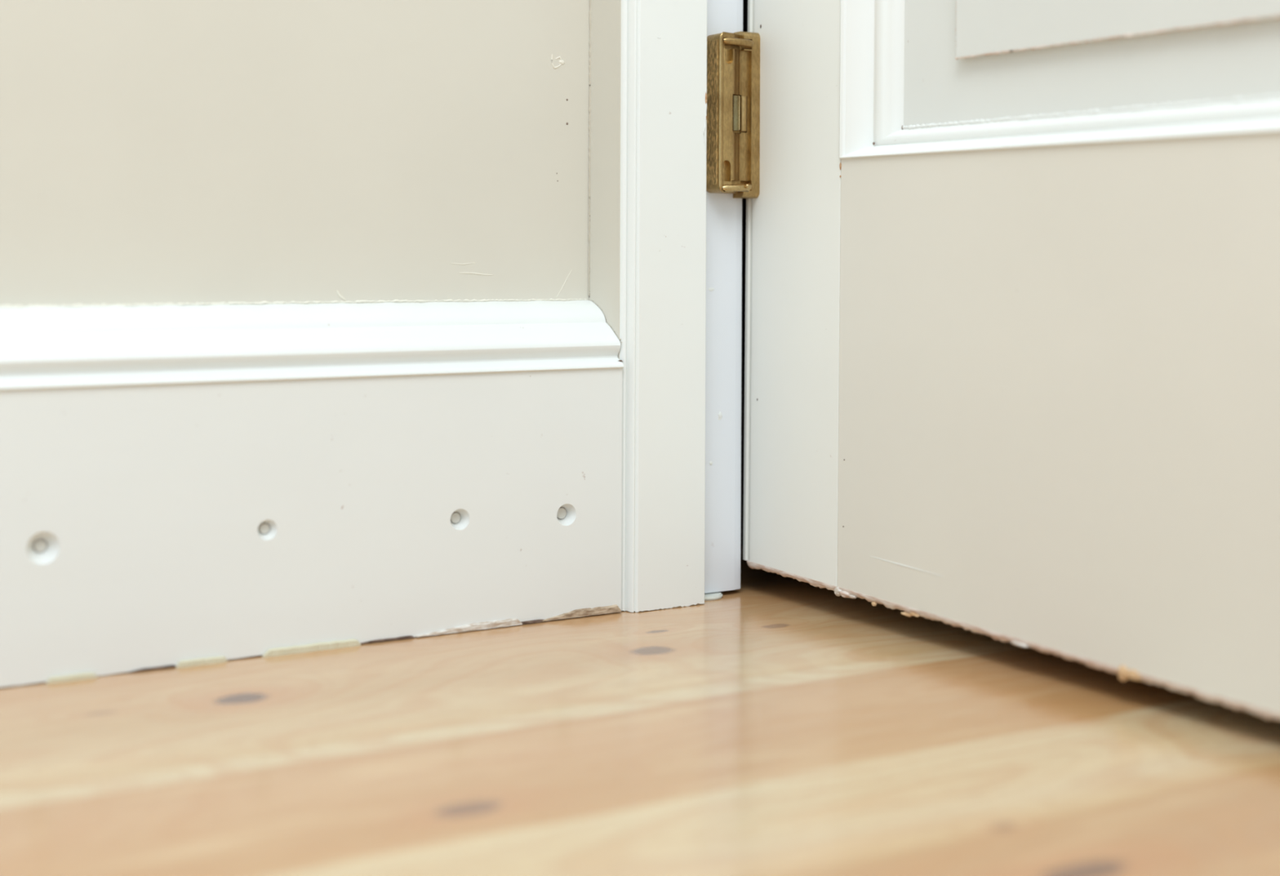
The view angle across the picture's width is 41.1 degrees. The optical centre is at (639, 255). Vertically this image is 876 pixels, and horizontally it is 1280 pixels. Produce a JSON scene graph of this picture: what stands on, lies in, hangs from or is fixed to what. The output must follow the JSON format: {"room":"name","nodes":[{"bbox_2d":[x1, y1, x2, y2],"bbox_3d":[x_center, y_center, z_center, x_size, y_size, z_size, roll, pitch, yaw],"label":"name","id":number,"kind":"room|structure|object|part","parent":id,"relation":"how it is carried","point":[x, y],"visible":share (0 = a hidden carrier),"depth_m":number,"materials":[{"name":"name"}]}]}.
{"room":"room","nodes":[
{"label":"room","id":0,"kind":"room"},
{"bbox_2d":[0,0,590,307],"bbox_3d":[-1.142,-1.067,0.316,2.650,2.500,0.121,0,0,-31],"label":"wall","id":1,"kind":"structure","parent":0,"point":[153,152],"depth_m":0.84,"materials":[{"name":"beige paint"}]},
{"bbox_2d":[0,300,623,687],"bbox_3d":[-1.127,0.101,0.235,2.599,0.164,0.038,0,0,-31],"label":"baseboard","id":2,"kind":"structure","parent":1,"relation":"attached to","point":[148,448],"depth_m":0.81,"materials":[{"name":"white paint"}]},
{"bbox_2d":[32,538,47,552],"bbox_3d":[-0.264,0.128,0.750,0.006,0.006,0.001,0,0,-31],"label":"screw","id":3,"kind":"object","parent":2,"relation":"in","point":[40,545],"visible":1,"depth_m":0.75,"materials":[{"name":"white paint"}]},
{"bbox_2d":[258,522,270,534],"bbox_3d":[-0.176,0.128,0.801,0.005,0.005,0.001,0,0,-31],"label":"screw","id":4,"kind":"object","parent":2,"relation":"in","point":[264,528],"visible":1,"depth_m":0.80,"materials":[{"name":"white paint"}]},
{"bbox_2d":[450,511,460,523],"bbox_3d":[-0.092,0.131,0.854,0.006,0.006,0.001,0,0,-31],"label":"screw","id":5,"kind":"object","parent":2,"relation":"in","point":[455,517],"visible":1,"depth_m":0.85,"materials":[{"name":"white paint"}]},
{"bbox_2d":[556,506,566,519],"bbox_3d":[-0.041,0.134,0.886,0.006,0.006,0.001,0,0,-31],"label":"screw","id":6,"kind":"object","parent":2,"relation":"in","point":[562,513],"visible":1,"depth_m":0.89,"materials":[{"name":"white paint"}]},
{"bbox_2d":[588,0,706,612],"bbox_3d":[0.007,-0.862,0.925,0.052,2.100,0.042,0,0,-31],"label":"trim","id":7,"kind":"structure","parent":1,"relation":"attached to","point":[647,108],"depth_m":0.91,"materials":[{"name":"white paint"}]},
{"bbox_2d":[706,31,759,199],"bbox_3d":[0.051,-0.078,0.939,0.031,0.092,0.021,0,0,-31],"label":"butt hinge","id":8,"kind":"object","parent":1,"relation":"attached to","point":[733,60],"visible":1,"depth_m":0.93,"materials":[{"name":"gold metal"}]},
{"bbox_3d":[0.053,-0.037,0.932,0.021,0.005,0.005,0,0,-38],"label":"tie rod","id":9,"kind":"part","parent":8,"relation":"part of","materials":[{"name":"gold metal"}]},
{"bbox_3d":[0.054,-0.117,0.933,0.021,0.004,0.006,0,0,-31],"label":"tie rod","id":10,"kind":"part","parent":8,"relation":"part of","materials":[{"name":"gold metal"}]},
{"bbox_3d":[0.058,-0.078,0.947,0.011,0.092,0.014,0,0,-31],"label":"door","id":11,"kind":"part","parent":8,"relation":"part of","materials":[{"name":"gold metal"}]},
{"bbox_2d":[0,546,1279,875],"bbox_3d":[-0.098,0.203,-0.490,3.600,0.030,2.850,0,0,-31],"label":"floor","id":12,"kind":"structure","parent":0,"point":[776,725],"depth_m":0.64,"materials":[{"name":"brown wood"}]},
{"bbox_2d":[45,671,97,684],"bbox_3d":[-0.250,0.186,0.750,0.022,0.003,0.002,0,0,-31],"label":"strip","id":13,"kind":"object","parent":12,"relation":"on","point":[68,677],"visible":1,"depth_m":0.75,"materials":[{"name":"beige wood"}]},
{"bbox_2d":[175,655,226,667],"bbox_3d":[-0.200,0.186,0.780,0.024,0.003,0.002,0,0,-31],"label":"strip","id":14,"kind":"object","parent":12,"relation":"on","point":[212,660],"visible":1,"depth_m":0.78,"materials":[{"name":"beige wood"}]},
{"bbox_2d":[262,638,360,657],"bbox_3d":[-0.155,0.185,0.808,0.048,0.004,0.002,0,0,-31],"label":"strip","id":15,"kind":"object","parent":12,"relation":"on","point":[321,646],"visible":1,"depth_m":0.81,"materials":[{"name":"beige wood"}]},
{"bbox_2d":[704,591,722,600],"bbox_3d":[0.036,0.187,0.940,0.020,0.002,0.020,0,0,-31],"label":"floor glide","id":16,"kind":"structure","parent":12,"relation":"on","point":[715,595],"depth_m":0.94,"materials":[{"name":"white plastic"}]},
{"bbox_2d":[740,0,747,546],"bbox_3d":[0.548,-1.060,0.869,0.810,2.500,1.100,0,0,-31],"label":"gap","id":17,"kind":"structure","parent":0,"point":[744,2],"depth_m":1.10,"materials":[{"name":"black"}]},
{"bbox_2d":[704,0,742,593],"bbox_3d":[0.014,-0.813,0.996,0.034,1.997,0.128,0,0,-31],"label":"trim","id":18,"kind":"structure","parent":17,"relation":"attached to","point":[723,211],"depth_m":0.94,"materials":[{"name":"white paint"}]},
{"bbox_3d":[0.742,-1.059,-0.055,0.096,2.500,2.720,0,0,-31],"label":"wall","id":19,"kind":"structure","parent":0,"visible":0},
{"bbox_2d":[742,0,1279,719],"bbox_3d":[0.268,-0.804,0.657,0.042,1.978,0.743,0,0,-31],"label":"door","id":20,"kind":"structure","parent":19,"relation":"in","point":[1011,348],"depth_m":0.77,"materials":[{"name":"white paint"}]},
{"bbox_3d":[0.263,0.064,0.660,0.040,0.224,0.547,0,0,-31],"label":"rail","id":21,"kind":"part","parent":20,"relation":"part of","materials":[{"name":"beige paint"}]},
{"bbox_3d":[0.257,-0.858,0.655,0.022,1.621,0.533,0,0,-31],"label":"panel moulding","id":22,"kind":"part","parent":20,"relation":"part of","materials":[{"name":"paint"}]},
{"bbox_3d":[0.268,-0.858,0.662,0.015,1.619,0.531,0,0,-31],"label":"panel","id":23,"kind":"part","parent":20,"relation":"part of","materials":[{"name":"paint"}]}
]}

